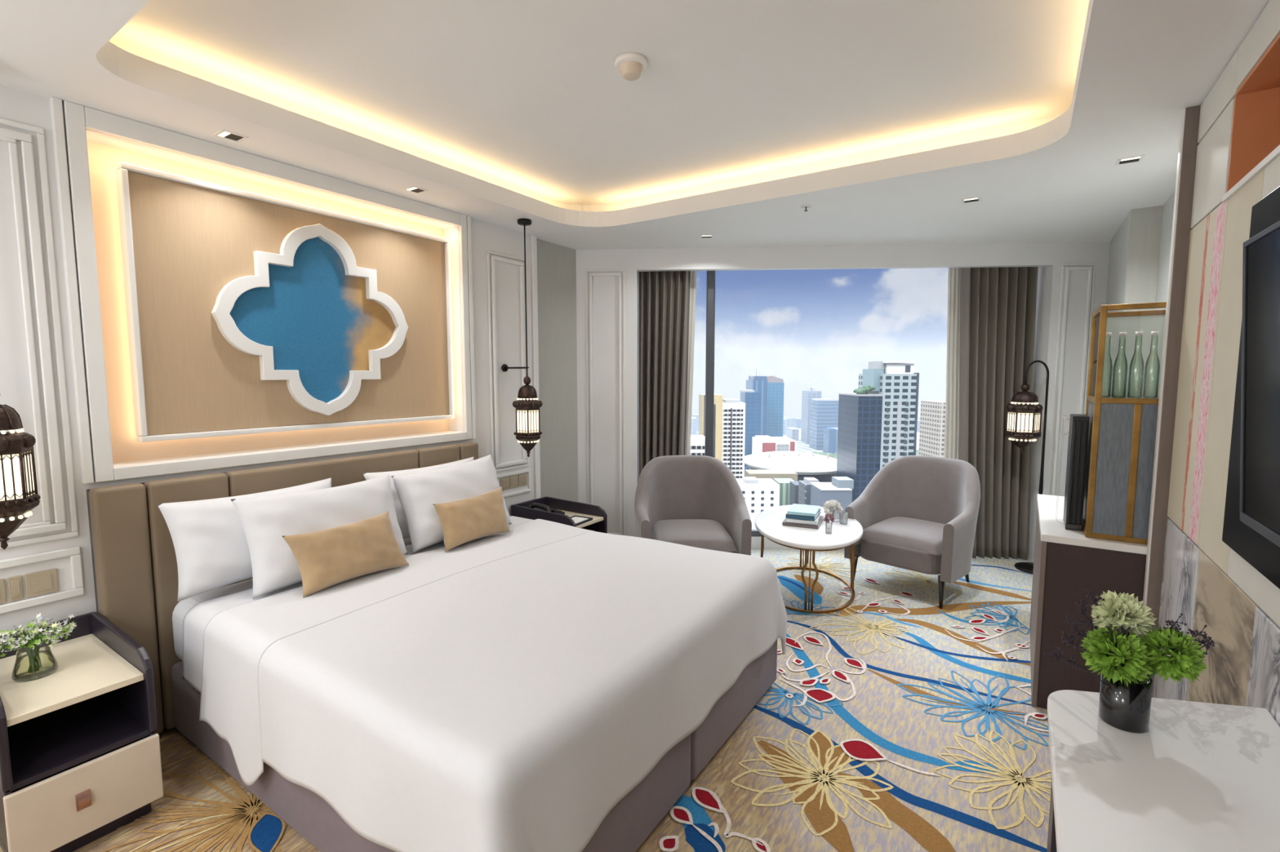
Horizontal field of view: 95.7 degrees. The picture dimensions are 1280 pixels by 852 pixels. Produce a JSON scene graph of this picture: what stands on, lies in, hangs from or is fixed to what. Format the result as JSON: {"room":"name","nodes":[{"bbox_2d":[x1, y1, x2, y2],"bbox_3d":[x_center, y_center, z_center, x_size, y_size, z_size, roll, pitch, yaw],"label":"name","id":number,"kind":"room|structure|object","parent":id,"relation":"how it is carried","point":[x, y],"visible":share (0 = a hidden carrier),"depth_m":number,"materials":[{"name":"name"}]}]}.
{"room":"hotel room","nodes":[
{"label":"hotel room","id":0,"kind":"room"},
{"bbox_2d":[0,84,577,631],"bbox_3d":[-2.048,-0.205,2.606,0.300,2.950,5.700,3,6,33],"label":"wall","id":1,"kind":"structure","parent":0,"point":[556,264],"depth_m":2.62,"materials":[{"name":"paint"}]},
{"bbox_2d":[0,578,6,604],"bbox_3d":[-2.285,0.590,2.033,0.012,0.088,0.080,3,6,33],"label":"switch plate","id":2,"kind":"object","parent":1,"relation":"attached to","point":[2,590],"visible":1,"depth_m":2.06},
{"bbox_2d":[7,575,23,601],"bbox_3d":[-2.249,0.585,2.087,0.012,0.088,0.036,3,6,33],"label":"switch plate","id":3,"kind":"object","parent":1,"relation":"attached to","point":[15,584],"visible":1,"depth_m":2.08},
{"bbox_2d":[24,568,58,597],"bbox_3d":[-2.211,0.580,2.143,0.012,0.088,0.085,3,6,33],"label":"switch plate","id":4,"kind":"object","parent":1,"relation":"attached to","point":[43,582],"visible":1,"depth_m":2.14,"materials":[{"name":"plastic"}]},
{"bbox_2d":[0,117,84,613],"bbox_3d":[-2.487,-0.166,1.654,0.017,1.730,1.228,3,6,33],"label":"trim","id":5,"kind":"structure","parent":1,"relation":"attached to","point":[11,136],"depth_m":2.11,"materials":[{"name":"white paint"}]},
{"bbox_2d":[48,97,476,484],"bbox_3d":[-1.606,-0.553,2.947,0.028,1.415,1.905,3,6,33],"label":"trim","id":6,"kind":"structure","parent":1,"relation":"attached to","point":[77,118],"depth_m":2.26,"materials":[{"name":"white paint"}]},
{"bbox_2d":[86,442,478,734],"bbox_3d":[-1.585,0.703,3.022,0.098,1.068,1.856,3,6,33],"label":"headboard","id":7,"kind":"object","parent":1,"relation":"attached to","point":[135,562],"visible":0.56,"depth_m":2.36,"materials":[{"name":"beige leather"}]},
{"bbox_2d":[115,161,454,442],"bbox_3d":[-1.644,-0.551,3.020,0.075,1.123,1.589,3,6,33],"label":"wall art","id":8,"kind":"object","parent":1,"relation":"attached to","point":[247,313],"visible":1,"depth_m":2.80,"materials":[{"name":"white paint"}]},
{"bbox_2d":[500,476,509,490],"bbox_3d":[-0.944,0.403,4.051,0.012,0.085,0.080,3,6,33],"label":"switch plate","id":9,"kind":"object","parent":1,"relation":"attached to","point":[504,482],"visible":0.9,"depth_m":4.04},
{"bbox_2d":[486,235,540,498],"bbox_3d":[-0.875,-0.110,4.098,0.024,2.500,0.460,3,6,33],"label":"trim","id":10,"kind":"structure","parent":1,"relation":"attached to","point":[534,239],"depth_m":4.08,"materials":[{"name":"white paint"}]},
{"bbox_2d":[509,475,518,488],"bbox_3d":[-0.896,0.397,4.123,0.012,0.085,0.080,3,6,33],"label":"switch plate","id":11,"kind":"object","parent":1,"relation":"attached to","point":[513,480],"visible":1,"depth_m":4.11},
{"bbox_2d":[518,473,527,486],"bbox_3d":[-0.848,0.391,4.195,0.012,0.085,0.080,3,6,33],"label":"switch plate","id":12,"kind":"object","parent":1,"relation":"attached to","point":[522,478],"visible":1,"depth_m":4.19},
{"bbox_2d":[0,548,1051,851],"bbox_3d":[0.282,1.255,2.812,4.100,0.006,8.400,3,6,33],"label":"floor","id":13,"kind":"structure","parent":0,"point":[892,720],"depth_m":2.30,"materials":[{"name":"carpet"}]},
{"bbox_2d":[0,612,163,851],"bbox_3d":[-1.969,1.038,1.972,0.606,0.585,0.360,3,6,33],"label":"nightstand","id":14,"kind":"object","parent":13,"relation":"on","point":[80,755],"visible":0.99,"depth_m":1.88,"materials":[{"name":"wood"}]},
{"bbox_2d":[11,637,57,681],"bbox_3d":[-2.013,0.771,1.925,0.108,0.110,0.108,3,6,33],"label":"glass vase","id":15,"kind":"object","parent":14,"relation":"on","point":[25,677],"visible":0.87,"depth_m":1.92,"materials":[{"name":"glass"}]},
{"bbox_2d":[0,613,75,673],"bbox_3d":[-2.023,0.723,1.925,0.228,0.187,0.201,-3,6,-27],"label":"wildflowers","id":16,"kind":"object","parent":15,"relation":"in","point":[33,651],"visible":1,"depth_m":1.92,"materials":[{"name":"white plant"}]},
{"bbox_2d":[171,515,777,851],"bbox_3d":[-0.644,0.964,2.582,1.960,0.626,1.818,3,6,33],"label":"bed","id":17,"kind":"object","parent":13,"relation":"on","point":[630,822],"visible":0.2,"depth_m":2.11,"materials":[{"name":"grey fabric"}]},
{"bbox_2d":[156,477,331,602],"bbox_3d":[-1.639,0.463,2.522,0.238,0.365,0.685,3,6,33],"label":"pillow","id":18,"kind":"object","parent":17,"relation":"on","point":[209,539],"visible":0.47,"depth_m":2.30,"materials":[{"name":"white fabric"}]},
{"bbox_2d":[231,474,408,599],"bbox_3d":[-1.378,0.458,2.575,0.262,0.375,0.710,3,6,33],"label":"pillow","id":19,"kind":"object","parent":17,"relation":"on","point":[264,521],"visible":0.65,"depth_m":2.39,"materials":[{"name":"white fabric"}]},
{"bbox_2d":[362,457,473,539],"bbox_3d":[-1.163,0.400,3.239,0.220,0.365,0.720,3,6,33],"label":"pillow","id":20,"kind":"object","parent":17,"relation":"on","point":[401,518],"visible":0.1,"depth_m":3.01,"materials":[{"name":"white fabric"}]},
{"bbox_2d":[391,454,511,552],"bbox_3d":[-1.000,0.396,3.143,0.266,0.400,0.660,3,6,33],"label":"pillow","id":21,"kind":"object","parent":17,"relation":"on","point":[418,493],"visible":0.69,"depth_m":2.96,"materials":[{"name":"white fabric"}]},
{"bbox_2d":[199,519,786,851],"bbox_3d":[-0.435,0.904,2.441,1.559,0.507,1.912,3,6,33],"label":"duvet","id":22,"kind":"object","parent":17,"relation":"on","point":[502,692],"visible":0.98,"depth_m":1.84,"materials":[{"name":"white fabric"}]},
{"bbox_2d":[282,511,409,598],"bbox_3d":[-1.235,0.530,2.468,0.176,0.240,0.480,3,6,33],"label":"cushion","id":23,"kind":"object","parent":22,"relation":"on","point":[326,558],"visible":1,"depth_m":2.40,"materials":[{"name":"beige fabric"}]},
{"bbox_2d":[433,486,510,551],"bbox_3d":[-0.870,0.480,3.063,0.169,0.235,0.480,3,6,33],"label":"cushion","id":24,"kind":"object","parent":22,"relation":"on","point":[462,522],"visible":1,"depth_m":2.98,"materials":[{"name":"beige fabric"}]},
{"bbox_2d":[511,496,607,533],"bbox_3d":[-0.565,0.850,4.105,0.606,0.585,0.360,3,6,33],"label":"nightstand","id":25,"kind":"object","parent":13,"relation":"on","point":[598,523],"visible":0.22,"depth_m":4.09,"materials":[{"name":"wood"}]},
{"bbox_2d":[528,502,564,515],"bbox_3d":[-0.669,0.587,4.095,0.220,0.099,0.170,2,6,25],"label":"telephone","id":26,"kind":"object","parent":25,"relation":"on","point":[535,505],"visible":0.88,"depth_m":4.04,"materials":[{"name":"black plastic"}]},
{"bbox_2d":[634,455,751,555],"bbox_3d":[0.351,0.698,4.151,0.789,0.885,0.765,0,5,-3],"label":"armchair","id":27,"kind":"object","parent":13,"relation":"on","point":[696,501],"visible":0.78,"depth_m":4.23,"materials":[{"name":"grey fabric"}]},
{"bbox_2d":[651,519,737,551],"bbox_3d":[0.354,0.749,4.085,0.550,0.100,0.600,0,5,-3],"label":"seat cushion","id":28,"kind":"object","parent":27,"relation":"on","point":[717,535],"depth_m":3.94,"materials":[{"name":"grey fabric"}]},
{"bbox_2d":[754,505,862,613],"bbox_3d":[1.166,0.908,4.060,0.720,0.478,1.130,1,5,13],"label":"coffee table","id":29,"kind":"object","parent":13,"relation":"on","point":[768,522],"visible":0.74,"depth_m":3.75,"materials":[{"name":"white stone"}]},
{"bbox_2d":[782,515,823,528],"bbox_3d":[1.139,0.659,4.032,0.235,0.022,0.300,2,6,24],"label":"book","id":30,"kind":"object","parent":29,"relation":"on","point":[820,520],"visible":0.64,"depth_m":3.91,"materials":[{"name":"paper"}]},
{"bbox_2d":[786,515,820,525],"bbox_3d":[1.139,0.634,4.030,0.200,0.026,0.280,2,5,21],"label":"book","id":31,"kind":"object","parent":30,"relation":"on","point":[788,520],"visible":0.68,"depth_m":3.90,"materials":[{"name":"paper"}]},
{"bbox_2d":[785,509,821,521],"bbox_3d":[1.139,0.608,4.028,0.190,0.026,0.270,3,6,26],"label":"book","id":32,"kind":"object","parent":31,"relation":"on","point":[787,516],"visible":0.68,"depth_m":3.92,"materials":[{"name":"paper"}]},
{"bbox_2d":[786,503,819,516],"bbox_3d":[1.139,0.584,4.026,0.185,0.020,0.260,2,5,23],"label":"book","id":33,"kind":"object","parent":32,"relation":"on","point":[795,509],"visible":1,"depth_m":3.97,"materials":[{"name":"paper"}]},
{"bbox_2d":[828,506,843,521],"bbox_3d":[1.378,0.624,4.075,0.100,0.084,0.100,3,6,33],"label":"glass vase","id":34,"kind":"object","parent":29,"relation":"on","point":[836,513],"visible":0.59,"depth_m":4.04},
{"bbox_2d":[822,499,842,515],"bbox_3d":[1.358,0.587,4.086,0.132,0.141,0.132,3,6,33],"label":"flowers","id":35,"kind":"object","parent":34,"relation":"in","point":[836,505],"visible":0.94,"depth_m":4.06,"materials":[{"name":"white plant"}]},
{"bbox_2d":[839,511,848,524],"bbox_3d":[1.398,0.634,3.978,0.060,0.078,0.060,3,6,33],"label":"tumbler","id":36,"kind":"object","parent":29,"relation":"on","point":[843,516],"visible":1,"depth_m":3.96,"materials":[{"name":"clear glass"}]},
{"bbox_2d":[844,455,980,608],"bbox_3d":[1.998,0.697,4.163,0.765,0.885,0.789,-5,7,-43],"label":"armchair","id":37,"kind":"object","parent":13,"relation":"on","point":[917,513],"visible":0.97,"depth_m":4.12,"materials":[{"name":"grey fabric"}]},
{"bbox_2d":[861,516,945,555],"bbox_3d":[1.946,0.746,4.118,0.600,0.100,0.550,-5,7,-43],"label":"seat cushion","id":38,"kind":"object","parent":37,"relation":"on","point":[918,535],"depth_m":3.99,"materials":[{"name":"grey fabric"}]},
{"bbox_2d":[1004,360,1048,573],"bbox_3d":[2.991,0.308,4.419,0.422,1.610,0.279,1,5,8],"label":"floor lamp","id":39,"kind":"object","parent":13,"relation":"on","point":[1023,420],"visible":0.95,"depth_m":4.33,"materials":[{"name":"black metal"}]},
{"bbox_2d":[1006,412,1016,431],"bbox_3d":[2.807,-0.033,4.376,0.004,0.147,0.108,0,5,-2],"label":"grille","id":40,"kind":"object","parent":39,"relation":"attached to","point":[1011,416],"depth_m":4.38,"materials":[{"name":"glass"}]},
{"bbox_2d":[1017,413,1031,432],"bbox_3d":[2.855,-0.026,4.299,0.108,0.147,0.004,3,6,28],"label":"grille","id":41,"kind":"object","parent":39,"relation":"attached to","point":[1024,420],"depth_m":4.30,"materials":[{"name":"glass"}]},
{"bbox_2d":[1033,413,1040,432],"bbox_3d":[2.946,-0.026,4.303,0.108,0.147,0.004,-3,6,-32],"label":"grille","id":42,"kind":"object","parent":39,"relation":"attached to","point":[1037,416],"depth_m":4.31,"materials":[{"name":"glass"}]},
{"bbox_2d":[1030,493,1146,709],"bbox_3d":[2.284,0.850,2.880,0.538,0.800,1.040,3,6,33],"label":"base cabinet","id":43,"kind":"object","parent":13,"relation":"on","point":[1066,562],"visible":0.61,"depth_m":2.54,"materials":[{"name":"brown wood"}]},
{"bbox_2d":[1036,493,1146,555],"bbox_3d":[2.284,0.468,2.846,0.538,0.033,1.040,3,6,33],"label":"countertop","id":44,"kind":"structure","parent":43,"relation":"on","point":[1051,531],"depth_m":2.56,"materials":[{"name":"white"}]},
{"bbox_2d":[1055,413,1089,531],"bbox_3d":[1.999,0.206,2.685,0.097,0.515,0.203,3,6,33],"label":"speaker","id":45,"kind":"object","parent":44,"relation":"on","point":[1078,424],"visible":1,"depth_m":2.60,"materials":[{"name":"black plastic"}]},
{"bbox_2d":[1064,522,1083,531],"bbox_3d":[1.967,0.455,2.629,0.064,0.030,0.038,3,6,33],"label":"drip tray","id":46,"kind":"object","parent":45,"relation":"on","point":[1068,526],"depth_m":2.61,"materials":[{"name":"black plastic"}]},
{"bbox_2d":[1082,302,1166,544],"bbox_3d":[2.189,-0.017,2.523,0.373,0.989,0.390,3,6,33],"label":"display cabinet","id":47,"kind":"object","parent":44,"relation":"on","point":[1122,434],"visible":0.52,"depth_m":2.45,"materials":[{"name":"brown wood"}]},
{"bbox_2d":[1101,332,1112,397],"bbox_3d":[2.019,-0.265,2.512,0.048,0.277,0.048,3,6,33],"label":"bottle","id":48,"kind":"object","parent":47,"relation":"on","point":[1108,334],"visible":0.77,"depth_m":2.51,"materials":[{"name":"green glass"}]},
{"bbox_2d":[1111,332,1127,397],"bbox_3d":[2.068,-0.263,2.493,0.048,0.277,0.048,3,6,33],"label":"bottle","id":49,"kind":"object","parent":47,"relation":"on","point":[1121,334],"visible":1,"depth_m":2.50,"materials":[{"name":"green glass"}]},
{"bbox_2d":[1101,395,1159,399],"bbox_3d":[2.189,-0.121,2.514,0.329,0.007,0.346,3,6,33],"label":"shelf","id":50,"kind":"object","parent":47,"relation":"attached to","point":[1148,397],"depth_m":2.46,"materials":[{"name":"brown wood"}]},
{"bbox_2d":[1127,331,1144,397],"bbox_3d":[2.105,-0.260,2.455,0.048,0.277,0.048,3,6,33],"label":"bottle","id":51,"kind":"object","parent":47,"relation":"on","point":[1137,333],"visible":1,"depth_m":2.46,"materials":[{"name":"green glass"}]},
{"bbox_2d":[1142,331,1159,397],"bbox_3d":[2.155,-0.258,2.436,0.048,0.277,0.048,3,6,33],"label":"bottle","id":52,"kind":"object","parent":47,"relation":"on","point":[1153,333],"visible":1,"depth_m":2.44,"materials":[{"name":"green glass"}]},
{"bbox_2d":[1046,689,1279,851],"bbox_3d":[0.660,1.079,0.574,0.413,0.750,2.124,3,6,33],"label":"desk","id":53,"kind":"object","parent":13,"relation":"on","point":[1202,777],"visible":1,"depth_m":1.08,"materials":[{"name":"white stone"}]},
{"bbox_2d":[1097,673,1152,733],"bbox_3d":[1.048,0.588,1.252,0.085,0.108,0.085,3,6,33],"label":"flower pot","id":54,"kind":"object","parent":53,"relation":"on","point":[1122,707],"visible":0.84,"depth_m":1.22,"materials":[{"name":"black ceramic"}]},
{"bbox_2d":[1044,615,1102,683],"bbox_3d":[0.972,0.524,1.273,0.140,0.184,0.077,3,6,33],"label":"sprig","id":55,"kind":"object","parent":54,"relation":"in","point":[1074,624],"visible":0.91,"depth_m":1.28,"materials":[{"name":"plant"}]},
{"bbox_2d":[1075,587,1131,666],"bbox_3d":[1.015,0.494,1.276,0.069,0.243,0.117,0,5,0],"label":"sprig","id":56,"kind":"object","parent":54,"relation":"in","point":[1095,599],"visible":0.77,"depth_m":1.29,"materials":[{"name":"plant"}]},
{"bbox_2d":[1079,626,1155,687],"bbox_3d":[1.016,0.524,1.240,0.126,0.193,0.128,3,6,33],"label":"flower","id":57,"kind":"object","parent":54,"relation":"in","point":[1099,645],"visible":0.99,"depth_m":1.21,"materials":[{"name":"green plant"}]},
{"bbox_2d":[1091,590,1156,666],"bbox_3d":[1.066,0.491,1.286,0.117,0.251,0.119,3,6,33],"label":"hydrangea","id":58,"kind":"object","parent":54,"relation":"in","point":[1115,606],"visible":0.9,"depth_m":1.26,"materials":[{"name":"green plant"}]},
{"bbox_2d":[1139,625,1208,684],"bbox_3d":[1.107,0.520,1.220,0.120,0.204,0.118,3,6,33],"label":"hydrangea","id":59,"kind":"object","parent":54,"relation":"in","point":[1187,663],"visible":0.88,"depth_m":1.19,"materials":[{"name":"green plant"}]},
{"bbox_2d":[1133,613,1214,684],"bbox_3d":[1.115,0.504,1.216,0.136,0.233,0.041,2,5,22],"label":"sprig","id":60,"kind":"object","parent":54,"relation":"in","point":[1175,628],"visible":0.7,"depth_m":1.20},
{"bbox_2d":[0,0,1269,249],"bbox_3d":[0.313,-1.470,2.437,4.400,0.500,8.209,3,6,33],"label":"ceiling","id":61,"kind":"structure","parent":0,"point":[878,117],"depth_m":2.41,"materials":[{"name":"paint"}]},
{"bbox_2d":[0,404,40,550],"bbox_3d":[-2.110,-0.362,1.856,0.192,1.554,0.190,1,5,16],"label":"pendant lantern","id":62,"kind":"object","parent":61,"relation":"hanging from","point":[19,495],"visible":1,"depth_m":1.89,"materials":[{"name":"brown metal"}]},
{"bbox_2d":[0,453,22,501],"bbox_3d":[-2.047,0.166,1.864,0.025,0.152,0.084,1,5,16],"label":"grille","id":63,"kind":"object","parent":62,"relation":"attached to","point":[11,464],"depth_m":1.88,"materials":[{"name":"brown metal"}]},
{"bbox_2d":[22,451,35,497],"bbox_3d":[-2.046,0.160,1.937,0.004,0.152,0.087,-3,6,-28],"label":"grille","id":64,"kind":"object","parent":62,"relation":"attached to","point":[28,461],"depth_m":1.94,"materials":[{"name":"brown metal"}]},
{"bbox_2d":[212,128,248,142],"bbox_3d":[-1.717,-1.217,2.432,0.096,0.003,0.096,3,6,33],"label":"recessed light","id":65,"kind":"object","parent":61,"relation":"in","point":[224,134],"visible":1,"depth_m":2.43,"materials":[{"name":"white paint"}]},
{"bbox_2d":[402,185,428,194],"bbox_3d":[-1.214,-1.279,3.139,0.096,0.003,0.096,3,6,33],"label":"recessed light","id":66,"kind":"object","parent":61,"relation":"in","point":[413,188],"visible":1,"depth_m":3.13,"materials":[{"name":"white paint"}]},
{"bbox_2d":[512,218,542,457],"bbox_3d":[-0.749,-0.561,3.826,0.192,1.554,0.190,3,6,33],"label":"pendant lantern","id":67,"kind":"object","parent":61,"relation":"hanging from","point":[527,411],"visible":1,"depth_m":3.81,"materials":[{"name":"brown metal"}]},
{"bbox_2d":[516,410,527,433],"bbox_3d":[-0.773,-0.030,3.803,0.087,0.152,0.004,2,5,19],"label":"grille","id":68,"kind":"object","parent":67,"relation":"attached to","point":[522,415],"depth_m":3.80,"materials":[{"name":"glass"}]},
{"bbox_2d":[528,409,538,432],"bbox_3d":[-0.701,-0.031,3.817,0.025,0.152,0.084,3,6,33],"label":"grille","id":69,"kind":"object","parent":67,"relation":"attached to","point":[533,415],"depth_m":3.82,"materials":[{"name":"glass"}]},
{"bbox_2d":[614,52,647,80],"bbox_3d":[-0.035,-1.388,2.254,0.128,0.060,0.128,3,6,33],"label":"smoke detector","id":70,"kind":"object","parent":61,"relation":"attached to","point":[631,65],"visible":1,"depth_m":2.22,"materials":[{"name":"white"}]},
{"bbox_2d":[1115,154,1145,165],"bbox_3d":[2.287,-1.241,2.705,0.096,0.003,0.096,3,6,33],"label":"recessed light","id":71,"kind":"object","parent":61,"relation":"in","point":[1135,158],"visible":1,"depth_m":2.70,"materials":[{"name":"white paint"}]},
{"bbox_2d":[575,242,1110,562],"bbox_3d":[1.613,-0.388,4.795,5.250,2.970,0.400,0,5,4],"label":"wall","id":72,"kind":"structure","parent":0,"point":[1049,258],"depth_m":4.59,"materials":[{"name":"paint"}]},
{"bbox_2d":[639,271,690,476],"bbox_3d":[0.200,-0.181,4.834,0.431,2.488,0.166,0,5,4],"label":"curtain","id":73,"kind":"object","parent":72,"relation":"hanging from","point":[664,295],"visible":0.7,"depth_m":4.80,"materials":[{"name":"fabric"}]},
{"bbox_2d":[684,271,697,455],"bbox_3d":[0.383,-0.192,4.956,0.194,2.488,0.029,0,5,2],"label":"sheer curtain","id":74,"kind":"object","parent":72,"relation":"hanging from","point":[693,273],"visible":0.15,"depth_m":4.92,"materials":[{"name":"fabric"}]},
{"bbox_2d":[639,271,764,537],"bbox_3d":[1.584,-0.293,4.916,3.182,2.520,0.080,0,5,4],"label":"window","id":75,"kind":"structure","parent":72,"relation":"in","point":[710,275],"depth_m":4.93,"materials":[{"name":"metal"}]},
{"bbox_2d":[586,262,1096,535],"bbox_3d":[1.510,-0.148,4.612,3.898,2.205,0.020,0,5,4],"label":"trim","id":76,"kind":"structure","parent":72,"relation":"attached to","point":[1088,314],"depth_m":4.55,"materials":[{"name":"white paint"}]},
{"bbox_2d":[943,267,959,459],"bbox_3d":[2.613,-0.179,4.807,0.209,2.488,0.025,0,5,5],"label":"sheer curtain","id":77,"kind":"object","parent":72,"relation":"hanging from","point":[952,402],"visible":0.4,"depth_m":4.78,"materials":[{"name":"fabric"}]},
{"bbox_2d":[958,266,1038,560],"bbox_3d":[2.848,-0.165,4.651,0.600,2.488,0.158,0,5,3],"label":"curtain","id":78,"kind":"object","parent":72,"relation":"hanging from","point":[997,305],"visible":0.77,"depth_m":4.64,"materials":[{"name":"fabric"}]},
{"bbox_2d":[1106,0,1279,726],"bbox_3d":[1.832,-0.111,1.542,0.450,2.950,8.200,3,6,33],"label":"wall","id":79,"kind":"structure","parent":0,"point":[1185,253],"depth_m":1.88,"materials":[{"name":"stone"}]},
{"bbox_2d":[1222,186,1279,589],"bbox_3d":[1.069,-0.057,0.732,0.016,0.905,2.005,3,6,33],"label":"panel","id":80,"kind":"object","parent":79,"relation":"attached to","point":[1255,548],"visible":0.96,"depth_m":1.48,"materials":[{"name":"black glass"}]},
{"bbox_2d":[1239,220,1279,547],"bbox_3d":[1.083,-0.055,0.849,0.082,0.631,1.090,3,6,33],"label":"television","id":81,"kind":"object","parent":80,"relation":"attached to","point":[1260,451],"visible":1,"depth_m":1.21,"materials":[{"name":"black plastic"}]},
{"label":"outside","id":82,"kind":"structure","parent":0,"visible":0},
{"bbox_2d":[696,426,919,453],"bbox_3d":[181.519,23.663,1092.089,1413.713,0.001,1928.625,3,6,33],"label":"ground","id":83,"kind":"structure","parent":82,"point":[801,446],"depth_m":955.76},
{"bbox_2d":[690,417,697,435],"bbox_3d":[102.342,-0.318,1174.512,21.576,33.296,40.000,0,5,0],"label":"office tower","id":84,"kind":"structure","parent":83,"relation":"on","point":[694,420],"depth_m":1154.56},
{"bbox_2d":[689,435,704,455],"bbox_3d":[21.799,51.258,252.378,13.227,92.543,24.200,0,5,0],"label":"apartment block","id":85,"kind":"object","parent":83,"relation":"on","point":[697,442],"visible":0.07,"depth_m":236.75,"materials":[{"name":"white concrete"}]},
{"bbox_2d":[698,394,705,435],"bbox_3d":[46.870,28.887,435.220,3.940,104.991,22.000,0,5,0],"label":"apartment tower","id":86,"kind":"structure","parent":83,"relation":"on","point":[701,397],"depth_m":422.05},
{"bbox_2d":[713,393,722,461],"bbox_3d":[40.306,37.187,317.494,4.977,109.136,26.000,0,5,0],"label":"stair tower","id":87,"kind":"structure","parent":83,"relation":"on","point":[717,414],"depth_m":301.70,"materials":[{"name":"concrete"}]},
{"bbox_2d":[721,399,745,478],"bbox_3d":[48.734,38.557,317.439,11.820,106.416,26.350,0,5,0],"label":"apartment tower","id":88,"kind":"structure","parent":83,"relation":"on","point":[733,411],"depth_m":301.63,"materials":[{"name":"white concrete"}]},
{"bbox_2d":[739,389,761,469],"bbox_3d":[119.199,11.971,630.489,17.167,102.177,34.000,0,5,0],"label":"office tower","id":89,"kind":"structure","parent":83,"relation":"on","point":[752,399],"depth_m":611.99,"materials":[{"name":"glass"}]},
{"bbox_2d":[746,362,768,435],"bbox_3d":[143.343,-11.698,724.774,21.095,134.979,46.000,0,5,0],"label":"office tower","id":90,"kind":"structure","parent":83,"relation":"on","point":[758,384],"depth_m":701.30,"materials":[{"name":"blue glass"}]},
{"bbox_2d":[736,476,779,529],"bbox_3d":[44.847,59.906,228.069,15.328,79.585,14.150,0,5,0],"label":"shophouse","id":91,"kind":"structure","parent":83,"relation":"on","point":[760,495],"depth_m":218.32,"materials":[{"name":"concrete"}]},
{"bbox_2d":[744,469,797,481],"bbox_3d":[62.465,58.408,280.214,22.627,73.408,12.000,0,5,0],"label":"shophouse","id":92,"kind":"structure","parent":83,"relation":"on","point":[757,473],"depth_m":271.24,"materials":[{"name":"concrete"}]},
{"bbox_2d":[751,435,796,454],"bbox_3d":[134.479,39.390,585.523,35.197,57.661,40.400,0,5,0],"label":"shopping hall","id":93,"kind":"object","parent":83,"relation":"on","point":[760,444],"visible":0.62,"depth_m":564.06,"materials":[{"name":"concrete"}]},
{"bbox_2d":[764,370,784,436],"bbox_3d":[179.024,-12.696,789.938,21.529,125.519,46.000,0,5,0],"label":"office tower","id":94,"kind":"structure","parent":83,"relation":"on","point":[775,384],"depth_m":766.29,"materials":[{"name":"blue glass"}]},
{"bbox_2d":[773,478,795,506],"bbox_3d":[64.861,60.480,262.327,7.974,72.421,12.000,0,5,0],"label":"shophouse","id":95,"kind":"structure","parent":83,"relation":"on","point":[784,483],"depth_m":253.78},
{"bbox_2d":[744,451,836,482],"bbox_3d":[98.669,51.568,375.983,65.009,70.211,84.000,0,5,0],"label":"arena","id":96,"kind":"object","parent":83,"relation":"on","point":[822,468],"visible":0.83,"depth_m":350.36,"materials":[{"name":"concrete"}]},
{"bbox_2d":[786,427,799,440],"bbox_3d":[283.295,14.614,1075.441,11.820,20.952,40.000,0,5,0],"label":"office tower","id":97,"kind":"structure","parent":83,"relation":"on","point":[793,433],"depth_m":1056.12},
{"bbox_2d":[789,481,798,505],"bbox_3d":[66.440,60.966,244.801,5.707,74.534,9.000,0,5,0],"label":"shophouse","id":98,"kind":"structure","parent":83,"relation":"on","point":[793,486],"depth_m":240.71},
{"bbox_2d":[798,477,819,505],"bbox_3d":[66.924,60.045,229.662,7.396,79.027,9.000,0,5,0],"label":"shophouse","id":99,"kind":"structure","parent":83,"relation":"on","point":[804,486],"depth_m":223.82,"materials":[{"name":"concrete"}]},
{"bbox_2d":[800,380,822,444],"bbox_3d":[299.364,-25.333,1021.724,27.433,109.974,40.000,0,5,0],"label":"office tower","id":100,"kind":"structure","parent":83,"relation":"on","point":[806,396],"depth_m":1008.50,"materials":[{"name":"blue glass"}]},
{"bbox_2d":[808,398,838,449],"bbox_3d":[299.770,-3.741,943.318,35.385,80.731,40.000,0,5,0],"label":"office tower","id":101,"kind":"structure","parent":83,"relation":"on","point":[824,412],"depth_m":923.65,"materials":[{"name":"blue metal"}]},
{"bbox_2d":[822,427,836,454],"bbox_3d":[277.870,24.314,847.913,10.901,41.600,25.000,0,5,0],"label":"office block","id":102,"kind":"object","parent":83,"relation":"on","point":[829,433],"visible":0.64,"depth_m":836.28,"materials":[{"name":"blue glass"}]},
{"bbox_2d":[809,476,853,511],"bbox_3d":[69.620,59.853,212.981,12.441,82.340,14.200,0,5,0],"label":"shophouse","id":103,"kind":"structure","parent":83,"relation":"on","point":[840,488],"depth_m":204.99,"materials":[{"name":"concrete"}]},
{"bbox_2d":[836,385,883,502],"bbox_3d":[119.217,34.528,319.117,12.675,114.150,30.300,0,5,0],"label":"building","id":104,"kind":"structure","parent":83,"relation":"on","point":[860,411],"depth_m":303.18,"materials":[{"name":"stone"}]},
{"bbox_2d":[857,361,919,469],"bbox_3d":[133.187,28.120,320.584,21.548,126.658,34.250,0,5,0],"label":"residential tower","id":105,"kind":"structure","parent":83,"relation":"on","point":[899,385],"depth_m":301.19,"materials":[{"name":"concrete"}]},
{"bbox_2d":[867,361,884,368],"bbox_3d":[126.413,-32.501,309.843,3.600,4.000,13.000,0,5,0],"label":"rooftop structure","id":106,"kind":"object","parent":105,"relation":"on","point":[872,365],"depth_m":305.48,"materials":[{"name":"concrete"}]},
{"bbox_2d":[918,400,945,457],"bbox_3d":[227.229,31.281,439.447,18.124,99.477,30.000,0,5,0],"label":"apartment tower","id":107,"kind":"structure","parent":83,"relation":"on","point":[932,414],"depth_m":433.12,"materials":[{"name":"concrete"}]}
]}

